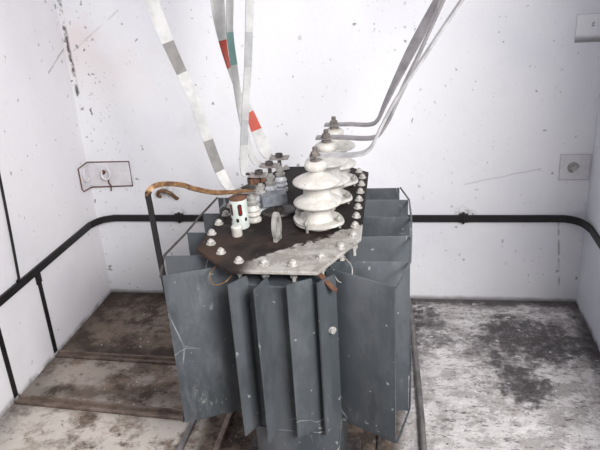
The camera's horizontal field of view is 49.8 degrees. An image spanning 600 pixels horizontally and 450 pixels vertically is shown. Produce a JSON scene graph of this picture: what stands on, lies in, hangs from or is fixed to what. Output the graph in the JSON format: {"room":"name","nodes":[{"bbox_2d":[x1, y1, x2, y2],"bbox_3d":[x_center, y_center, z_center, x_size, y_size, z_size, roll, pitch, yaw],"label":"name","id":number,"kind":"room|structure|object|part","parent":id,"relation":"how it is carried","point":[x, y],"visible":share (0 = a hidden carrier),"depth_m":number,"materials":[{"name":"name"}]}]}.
{"room":"electrical room","nodes":[
{"label":"electrical room","id":0,"kind":"room"},
{"bbox_2d":[0,0,110,417],"bbox_3d":[-1.518,-0.243,1.833,0.120,2.750,3.300,0,22,10],"label":"wall","id":1,"kind":"structure","parent":0,"point":[42,152],"depth_m":3.09,"materials":[{"name":"paint"}]},
{"bbox_2d":[0,328,17,397],"bbox_3d":[-1.290,0.564,2.824,0.005,0.448,0.044,0,22,10],"label":"strap","id":2,"kind":"object","parent":1,"relation":"attached to","point":[2,344],"visible":1,"depth_m":2.85,"materials":[{"name":"black paint"}]},
{"bbox_2d":[0,174,19,281],"bbox_3d":[-1.293,-0.225,2.754,0.016,1.006,0.097,0,22,10],"label":"cable","id":3,"kind":"object","parent":1,"relation":"attached to","point":[1,184],"visible":1,"depth_m":2.85,"materials":[{"name":"black paint"}]},
{"bbox_2d":[35,273,57,352],"bbox_3d":[-1.235,0.427,3.150,0.005,0.448,0.044,0,22,10],"label":"strap","id":4,"kind":"object","parent":1,"relation":"attached to","point":[38,278],"visible":0.93,"depth_m":3.14,"materials":[{"name":"black paint"}]},
{"bbox_2d":[0,212,599,306],"bbox_3d":[-0.107,0.569,1.989,2.606,0.061,3.200,0,22,10],"label":"strip","id":5,"kind":"object","parent":1,"relation":"attached to","point":[463,217],"visible":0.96,"depth_m":3.29,"materials":[{"name":"black paint"}]},
{"bbox_2d":[0,292,599,449],"bbox_3d":[-0.174,1.313,1.610,2.855,0.120,4.720,0,22,10],"label":"floor","id":6,"kind":"structure","parent":0,"point":[495,374],"depth_m":2.86,"materials":[{"name":"concrete"}]},
{"bbox_2d":[14,394,182,420],"bbox_3d":[-0.861,0.791,2.806,0.838,0.026,0.040,2,23,13],"label":"rail","id":7,"kind":"object","parent":6,"relation":"on","point":[31,400],"visible":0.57,"depth_m":2.81,"materials":[{"name":"metal"}]},
{"bbox_2d":[56,350,175,364],"bbox_3d":[-0.804,0.651,3.146,0.837,0.022,0.034,1,23,12],"label":"rail","id":8,"kind":"object","parent":6,"relation":"on","point":[62,353],"visible":0.59,"depth_m":3.17,"materials":[{"name":"metal"}]},
{"bbox_2d":[176,420,196,449],"bbox_3d":[-0.482,0.910,2.459,0.022,0.022,2.480,0,22,10],"label":"rail","id":9,"kind":"object","parent":6,"relation":"on","point":[191,424],"visible":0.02,"depth_m":2.59,"materials":[{"name":"grey metal"}]},
{"bbox_2d":[213,412,233,449],"bbox_3d":[-0.340,0.911,2.435,0.022,0.022,2.480,0,22,10],"label":"rail","id":10,"kind":"object","parent":6,"relation":"on","point":[228,418],"visible":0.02,"depth_m":2.60,"materials":[{"name":"metal"}]},
{"bbox_2d":[159,116,411,449],"bbox_3d":[0.016,0.247,2.444,0.800,1.195,1.117,0,22,8],"label":"transformer","id":11,"kind":"object","parent":6,"relation":"on","point":[290,310],"visible":0.96,"depth_m":2.03,"materials":[{"name":"blue paint"}]},
{"bbox_3d":[-0.394,0.024,2.263,0.047,0.008,0.691,0,22,8],"label":"tie rod","id":12,"kind":"part","parent":11,"relation":"part of","materials":[{"name":"metal"}]},
{"bbox_2d":[145,181,253,305],"bbox_3d":[-0.246,0.218,2.157,0.184,0.817,0.393,17,30,41],"label":"strap","id":13,"kind":"object","parent":11,"relation":"attached to","point":[150,188],"visible":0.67,"depth_m":2.00,"materials":[{"name":"black paint"}]},
{"bbox_2d":[143,0,257,194],"bbox_3d":[-0.411,-0.900,1.914,0.432,1.710,0.035,0,22,10],"label":"busbar","id":14,"kind":"object","parent":11,"relation":"on","point":[154,8],"visible":0.89,"depth_m":2.09},
{"bbox_2d":[210,0,289,159],"bbox_3d":[-0.220,-1.031,2.167,0.257,1.682,0.050,0,22,10],"label":"busbar","id":15,"kind":"object","parent":11,"relation":"on","point":[217,6],"visible":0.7,"depth_m":2.36},
{"bbox_2d":[226,0,279,167],"bbox_3d":[-0.201,-0.993,2.070,0.146,1.681,0.050,0,22,10],"label":"busbar","id":16,"kind":"object","parent":11,"relation":"on","point":[229,3],"visible":0.88,"depth_m":2.27},
{"bbox_2d":[240,0,266,184],"bbox_3d":[-0.181,-0.931,1.971,0.155,1.723,0.050,0,22,10],"label":"busbar","id":17,"kind":"object","parent":11,"relation":"on","point":[249,4],"visible":0.92,"depth_m":2.17,"materials":[{"name":"metal"}]},
{"bbox_3d":[-0.094,-0.094,2.297,0.090,0.040,0.052,-9,23,-12],"label":"handle","id":18,"kind":"part","parent":11,"relation":"part of","materials":[{"name":"silver metal"}]},
{"bbox_3d":[-0.026,-0.055,2.333,0.517,0.012,1.023,0,22,8],"label":"lid","id":19,"kind":"part","parent":11,"relation":"part of","materials":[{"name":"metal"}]},
{"bbox_3d":[0.026,0.332,2.446,0.319,0.779,0.937,0,22,8],"label":"tank","id":20,"kind":"part","parent":11,"relation":"part of","materials":[{"name":"grey metal"}]},
{"bbox_2d":[315,0,445,140],"bbox_3d":[0.311,-1.034,1.961,0.609,1.584,0.045,0,22,10],"label":"busbar","id":21,"kind":"object","parent":11,"relation":"on","point":[318,137],"visible":0.72,"depth_m":2.20,"materials":[{"name":"metal"}]},
{"bbox_2d":[324,0,440,126],"bbox_3d":[0.369,-1.109,2.131,0.651,1.582,0.048,0,22,10],"label":"busbar","id":22,"kind":"object","parent":11,"relation":"on","point":[419,34],"visible":0.97,"depth_m":2.34,"materials":[{"name":"metal"}]},
{"bbox_2d":[309,0,464,157],"bbox_3d":[0.344,-0.951,1.744,0.729,1.579,0.046,0,22,10],"label":"busbar","id":23,"kind":"object","parent":11,"relation":"on","point":[460,2],"visible":0.97,"depth_m":1.97,"materials":[{"name":"metal"}]},
{"bbox_3d":[0.353,0.013,2.169,0.048,0.007,0.841,0,22,10],"label":"tie rod","id":24,"kind":"part","parent":11,"relation":"part of","materials":[{"name":"grey paint"}]},
{"bbox_3d":[0.385,0.511,2.372,0.048,0.007,0.841,0,22,10],"label":"tie rod","id":25,"kind":"part","parent":11,"relation":"part of","materials":[{"name":"grey paint"}]},
{"bbox_2d":[377,436,381,449],"bbox_3d":[0.278,0.917,2.333,0.015,0.012,2.480,0,22,10],"label":"rail","id":26,"kind":"object","parent":6,"relation":"on","point":[379,437],"visible":0.02,"depth_m":2.49,"materials":[{"name":"metal"}]},
{"bbox_2d":[410,299,426,449],"bbox_3d":[0.458,0.853,2.441,0.047,0.025,2.382,-1,22,8],"label":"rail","id":27,"kind":"object","parent":6,"relation":"on","point":[421,418],"visible":0.84,"depth_m":2.80,"materials":[{"name":"grey metal"}]},
{"bbox_2d":[55,0,599,301],"bbox_3d":[0.094,-0.891,3.165,2.855,2.750,0.120,0,22,10],"label":"wall","id":28,"kind":"structure","parent":0,"point":[484,125],"depth_m":3.23,"materials":[{"name":"paint"}]},
{"bbox_2d":[77,161,132,191],"bbox_3d":[-1.051,-0.249,3.498,0.250,0.170,0.115,0,22,10],"label":"anchor plate","id":29,"kind":"object","parent":28,"relation":"attached to","point":[96,174],"visible":1,"depth_m":3.53,"materials":[{"name":"metal"}]},
{"bbox_2d":[156,189,178,199],"bbox_3d":[-0.726,-0.166,3.519,0.120,0.078,0.059,0,22,10],"label":"hook","id":30,"kind":"object","parent":28,"relation":"attached to","point":[159,191],"visible":1,"depth_m":3.49,"materials":[{"name":"brown metal"}]},
{"bbox_2d":[558,154,590,179],"bbox_3d":[1.333,-0.278,3.133,0.140,0.130,0.024,0,22,10],"label":"anchor plate","id":31,"kind":"object","parent":28,"relation":"attached to","point":[572,166],"visible":1,"depth_m":3.14,"materials":[{"name":"metal"}]},
{"bbox_2d":[574,13,599,42],"bbox_3d":[1.305,-0.883,2.897,0.130,0.123,0.002,0,22,10],"label":"wall plate","id":32,"kind":"object","parent":28,"relation":"attached to","point":[587,25],"visible":1,"depth_m":2.90,"materials":[{"name":"paint"}]},
{"bbox_2d":[576,95,599,350],"bbox_3d":[1.306,-0.549,2.133,0.120,2.750,1.650,0,22,10],"label":"wall","id":33,"kind":"structure","parent":0,"point":[588,289],"depth_m":3.10,"materials":[{"name":"paint"}]}
]}

